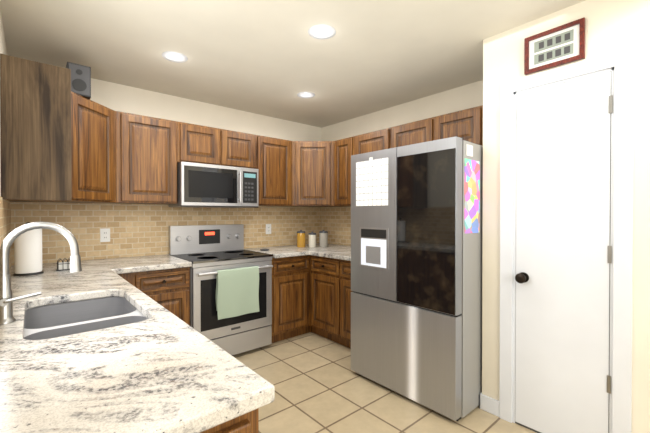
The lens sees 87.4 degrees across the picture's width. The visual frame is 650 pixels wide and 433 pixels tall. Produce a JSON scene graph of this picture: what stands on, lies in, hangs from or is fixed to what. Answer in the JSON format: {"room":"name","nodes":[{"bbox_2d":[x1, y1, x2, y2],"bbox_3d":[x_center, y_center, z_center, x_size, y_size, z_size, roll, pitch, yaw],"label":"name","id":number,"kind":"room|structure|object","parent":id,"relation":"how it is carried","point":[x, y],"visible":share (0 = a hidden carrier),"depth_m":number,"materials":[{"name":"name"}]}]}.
{"room":"kitchen","nodes":[
{"label":"kitchen","id":0,"kind":"room"},
{"bbox_2d":[0,10,6,195],"bbox_3d":[-0.116,0.075,-0.141,0.100,2.440,7.000,0,1,-41],"label":"wall","id":1,"kind":"structure","parent":0,"point":[3,49],"depth_m":1.96,"materials":[{"name":"paint"}]},
{"bbox_2d":[0,196,10,269],"bbox_3d":[-1.405,0.138,1.441,0.008,0.477,2.900,0,1,-41],"label":"backsplash","id":2,"kind":"structure","parent":1,"relation":"attached to","point":[5,217],"depth_m":2.03,"materials":[{"name":"tile"}]},
{"bbox_2d":[0,53,71,200],"bbox_3d":[-1.727,-0.491,2.041,0.309,0.792,0.252,0,1,-41],"label":"upper cabinet","id":3,"kind":"object","parent":1,"relation":"attached to","point":[35,111],"visible":0.9,"depth_m":1.94,"materials":[{"name":"brown wood"}]},
{"bbox_2d":[13,78,321,265],"bbox_3d":[-1.236,0.046,3.578,3.255,2.440,0.100,0,1,-41],"label":"wall","id":4,"kind":"structure","parent":0,"point":[123,98],"depth_m":3.43,"materials":[{"name":"paint"}]},
{"bbox_2d":[8,91,115,202],"bbox_3d":[-1.901,-0.478,2.497,0.639,0.735,0.663,0,1,-41],"label":"upper cabinet","id":5,"kind":"object","parent":4,"relation":"attached to","point":[93,147],"visible":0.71,"depth_m":2.46,"materials":[{"name":"brown wood"}]},
{"bbox_2d":[66,62,90,99],"bbox_3d":[-1.759,-0.953,2.423,0.135,0.215,0.157,0,1,-41],"label":"speaker","id":6,"kind":"object","parent":5,"relation":"on","point":[81,80],"visible":0.83,"depth_m":2.37},
{"bbox_2d":[116,111,179,203],"bbox_3d":[-1.590,-0.482,2.988,0.471,0.735,0.326,0,1,-41],"label":"upper cabinet","id":7,"kind":"object","parent":4,"relation":"attached to","point":[151,152],"depth_m":2.85,"materials":[{"name":"brown wood"}]},
{"bbox_2d":[11,202,320,265],"bbox_3d":[-1.204,0.122,3.535,3.046,0.477,0.008,0,1,-41],"label":"backsplash","id":8,"kind":"structure","parent":4,"relation":"attached to","point":[139,230],"depth_m":3.10,"materials":[{"name":"tile"}]},
{"bbox_2d":[100,228,109,241],"bbox_3d":[-1.895,0.161,2.930,0.072,0.116,0.007,0,1,-41],"label":"electrical outlet","id":9,"kind":"object","parent":8,"relation":"attached to","point":[104,234],"visible":1,"depth_m":2.93,"materials":[{"name":"white plastic"}]},
{"bbox_2d":[266,224,270,233],"bbox_3d":[-0.663,0.148,3.991,0.072,0.116,0.007,0,1,-41],"label":"electrical outlet","id":10,"kind":"object","parent":8,"relation":"attached to","point":[268,228],"visible":1,"depth_m":3.99,"materials":[{"name":"white plastic"}]},
{"bbox_2d":[180,122,223,165],"bbox_3d":[-1.261,-0.671,3.269,0.397,0.362,0.326,0,1,-41],"label":"upper cabinet","id":11,"kind":"object","parent":4,"relation":"attached to","point":[201,144],"depth_m":3.16,"materials":[{"name":"brown wood"}]},
{"bbox_2d":[169,162,258,207],"bbox_3d":[-1.077,-0.287,3.352,0.762,0.394,0.420,0,1,-41],"label":"microwave","id":12,"kind":"object","parent":11,"relation":"attached to","point":[199,185],"visible":0.98,"depth_m":3.18,"materials":[{"name":"silver metal"}]},
{"bbox_2d":[224,129,259,170],"bbox_3d":[-0.965,-0.673,3.524,0.384,0.362,0.326,0,1,-41],"label":"upper cabinet","id":13,"kind":"object","parent":4,"relation":"attached to","point":[241,149],"depth_m":3.42,"materials":[{"name":"brown wood"}]},
{"bbox_2d":[258,136,291,205],"bbox_3d":[-0.643,-0.489,3.803,0.465,0.735,0.326,0,1,-41],"label":"upper cabinet","id":14,"kind":"object","parent":4,"relation":"attached to","point":[275,173],"depth_m":3.68,"materials":[{"name":"brown wood"}]},
{"bbox_2d":[291,141,343,206],"bbox_3d":[-0.109,-0.490,4.072,0.695,0.735,0.614,0,1,-41],"label":"upper cabinet","id":15,"kind":"object","parent":4,"relation":"attached to","point":[312,173],"visible":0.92,"depth_m":3.84,"materials":[{"name":"brown wood"}]},
{"bbox_2d":[0,0,584,127],"bbox_3d":[1.080,-1.203,0.878,3.255,0.100,7.200,0,1,-41],"label":"ceiling","id":16,"kind":"structure","parent":0,"point":[271,58],"depth_m":2.31,"materials":[{"name":"paint"}]},
{"bbox_2d":[162,51,187,62],"bbox_3d":[-1.096,-1.163,2.482,0.175,0.003,0.175,0,1,40],"label":"recessed light","id":17,"kind":"object","parent":16,"relation":"in","point":[171,56],"depth_m":2.48,"materials":[{"name":"white"}]},
{"bbox_2d":[297,92,314,97],"bbox_3d":[-0.182,-1.169,3.276,0.175,0.003,0.175,0,0,10],"label":"recessed light","id":18,"kind":"object","parent":16,"relation":"in","point":[302,94],"depth_m":3.27,"materials":[{"name":"white"}]},
{"bbox_2d":[308,24,335,39],"bbox_3d":[-0.019,-1.160,2.142,0.175,0.003,0.175,0,1,40],"label":"recessed light","id":19,"kind":"object","parent":16,"relation":"in","point":[322,31],"depth_m":2.13,"materials":[{"name":"white"}]},
{"bbox_2d":[232,332,536,432],"bbox_3d":[1.080,1.337,0.898,3.255,0.100,7.200,0,1,-41],"label":"floor","id":20,"kind":"structure","parent":0,"point":[318,383],"depth_m":2.33,"materials":[{"name":"tile"}]},
{"bbox_2d":[118,267,189,324],"bbox_3d":[-1.522,0.841,2.829,0.583,0.863,0.670,0,1,-41],"label":"base cabinet","id":21,"kind":"object","parent":20,"relation":"on","point":[168,289],"visible":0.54,"depth_m":2.68,"materials":[{"name":"brown wood"}]},
{"bbox_2d":[112,255,191,272],"bbox_3d":[-1.496,0.387,2.829,0.538,0.040,0.683,0,1,-41],"label":"countertop","id":22,"kind":"structure","parent":21,"relation":"on","point":[155,262],"depth_m":2.72,"materials":[{"name":"stone"}]},
{"bbox_2d":[169,224,272,354],"bbox_3d":[-0.983,0.680,3.250,0.764,1.178,0.712,0,1,-41],"label":"stove","id":23,"kind":"object","parent":20,"relation":"on","point":[230,295],"visible":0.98,"depth_m":3.07,"materials":[{"name":"silver metal"}]},
{"bbox_2d":[201,408,258,432],"bbox_3d":[-1.046,0.851,1.425,0.524,0.863,2.168,0,1,-41],"label":"base cabinet","id":24,"kind":"object","parent":20,"relation":"on","point":[248,422],"visible":0.06,"depth_m":0.74,"materials":[{"name":"brown wood"}]},
{"bbox_2d":[0,259,274,432],"bbox_3d":[-1.224,0.396,1.664,0.570,0.040,2.802,0,1,-41],"label":"countertop","id":25,"kind":"structure","parent":24,"relation":"on","point":[161,369],"depth_m":0.83,"materials":[{"name":"stone"}]},
{"bbox_2d":[13,222,43,275],"bbox_3d":[-1.913,0.204,2.192,0.150,0.335,0.150,0,1,-41],"label":"paper towel","id":26,"kind":"object","parent":25,"relation":"on","point":[27,253],"visible":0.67,"depth_m":2.14,"materials":[{"name":"white paper"}]},
{"bbox_2d":[0,222,81,324],"bbox_3d":[-1.062,0.199,1.268,0.256,0.360,0.091,0,1,-41],"label":"faucet","id":27,"kind":"object","parent":25,"relation":"on","point":[7,299],"visible":1,"depth_m":1.22,"materials":[{"name":"silver metal"}]},
{"bbox_2d":[56,258,69,270],"bbox_3d":[-1.796,0.330,2.373,0.130,0.080,0.070,0,1,-41],"label":"napkin holder","id":28,"kind":"object","parent":25,"relation":"on","point":[62,265],"visible":0.62,"depth_m":2.35,"materials":[{"name":"metal"}]},
{"bbox_2d":[23,297,146,339],"bbox_3d":[-0.994,0.524,1.403,0.425,0.209,0.736,0,1,-41],"label":"sink","id":29,"kind":"object","parent":25,"relation":"in","point":[56,320],"visible":0.19,"depth_m":1.59,"materials":[{"name":"metal"}]},
{"bbox_2d":[272,255,352,347],"bbox_3d":[0.011,0.835,3.587,1.159,0.863,1.523,0,1,-41],"label":"base cabinet","id":30,"kind":"object","parent":20,"relation":"on","point":[311,293],"visible":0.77,"depth_m":3.41,"materials":[{"name":"brown wood"}]},
{"bbox_2d":[244,243,350,260],"bbox_3d":[0.011,0.381,3.578,1.150,0.040,1.512,0,1,-41],"label":"countertop","id":31,"kind":"structure","parent":30,"relation":"on","point":[340,252],"depth_m":3.51,"materials":[{"name":"stone"}]},
{"bbox_2d":[297,230,305,246],"bbox_3d":[-0.279,0.257,3.982,0.103,0.201,0.102,0,1,-41],"label":"canister","id":32,"kind":"object","parent":31,"relation":"on","point":[300,238],"visible":1,"depth_m":3.94,"materials":[{"name":"orange"}]},
{"bbox_2d":[308,232,315,246],"bbox_3d":[-0.148,0.267,3.983,0.093,0.181,0.092,0,1,-41],"label":"canister","id":33,"kind":"object","parent":31,"relation":"on","point":[312,239],"visible":1,"depth_m":3.94,"materials":[{"name":"beige"}]},
{"bbox_2d":[319,230,327,246],"bbox_3d":[-0.017,0.257,3.983,0.103,0.201,0.102,0,1,-41],"label":"canister","id":34,"kind":"object","parent":31,"relation":"on","point":[323,238],"visible":1,"depth_m":3.94,"materials":[{"name":"beige"}]},
{"bbox_2d":[351,136,482,420],"bbox_3d":[0.859,0.390,2.703,0.955,1.766,0.904,0,1,-41],"label":"refrigerator","id":35,"kind":"object","parent":20,"relation":"on","point":[416,263],"visible":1,"depth_m":2.25,"materials":[{"name":"grey metal"}]},
{"bbox_2d":[322,80,482,245],"bbox_3d":[0.789,0.046,3.643,0.100,2.440,2.445,0,1,-41],"label":"wall","id":36,"kind":"structure","parent":0,"point":[464,97],"depth_m":3.45,"materials":[{"name":"paint"}]},
{"bbox_2d":[322,206,350,245],"bbox_3d":[0.446,0.119,3.959,0.008,0.477,1.500,0,1,-41],"label":"backsplash","id":37,"kind":"structure","parent":36,"relation":"attached to","point":[336,223],"depth_m":4.29,"materials":[{"name":"tile"}]},
{"bbox_2d":[334,137,350,205],"bbox_3d":[0.327,-0.489,3.830,0.350,0.735,0.322,0,1,-41],"label":"upper cabinet","id":38,"kind":"object","parent":36,"relation":"attached to","point":[341,147],"depth_m":3.73,"materials":[{"name":"brown wood"}]},
{"bbox_2d":[350,128,389,204],"bbox_3d":[0.589,-0.486,3.526,0.350,0.735,0.480,0,1,-41],"label":"upper cabinet","id":39,"kind":"object","parent":36,"relation":"attached to","point":[378,140],"depth_m":3.42,"materials":[{"name":"brown wood"}]},
{"bbox_2d":[390,118,429,147],"bbox_3d":[0.897,-0.697,3.167,0.350,0.308,0.460,0,1,-41],"label":"upper cabinet","id":40,"kind":"object","parent":36,"relation":"attached to","point":[415,132],"depth_m":3.05,"materials":[{"name":"brown wood"}]},
{"bbox_2d":[430,105,482,145],"bbox_3d":[1.231,-0.694,2.779,0.350,0.308,0.564,0,1,-41],"label":"upper cabinet","id":41,"kind":"object","parent":36,"relation":"attached to","point":[466,124],"depth_m":2.69,"materials":[{"name":"brown wood"}]},
{"bbox_2d":[482,0,649,432],"bbox_3d":[2.820,0.068,0.773,0.769,2.440,4.555,0,1,-41],"label":"wall","id":42,"kind":"structure","parent":0,"point":[611,26],"depth_m":1.79,"materials":[{"name":"paint"}]},
{"bbox_2d":[479,392,498,416],"bbox_3d":[2.693,1.239,0.689,0.483,0.100,4.559,0,1,-41],"label":"baseboard","id":43,"kind":"structure","parent":42,"relation":"attached to","point":[489,404],"depth_m":2.21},
{"bbox_2d":[524,17,584,74],"bbox_3d":[1.295,-0.956,1.929,0.021,0.214,0.292,0,1,-41],"label":"frame","id":44,"kind":"object","parent":42,"relation":"attached to","point":[557,46],"visible":1,"depth_m":1.92,"materials":[{"name":"red wood"}]},
{"bbox_2d":[499,47,633,432],"bbox_3d":[1.296,0.222,1.899,0.070,2.114,0.624,0,1,-41],"label":"door","id":45,"kind":"structure","parent":42,"relation":"attached to","point":[566,211],"depth_m":1.88,"materials":[{"name":"white"}]}
]}

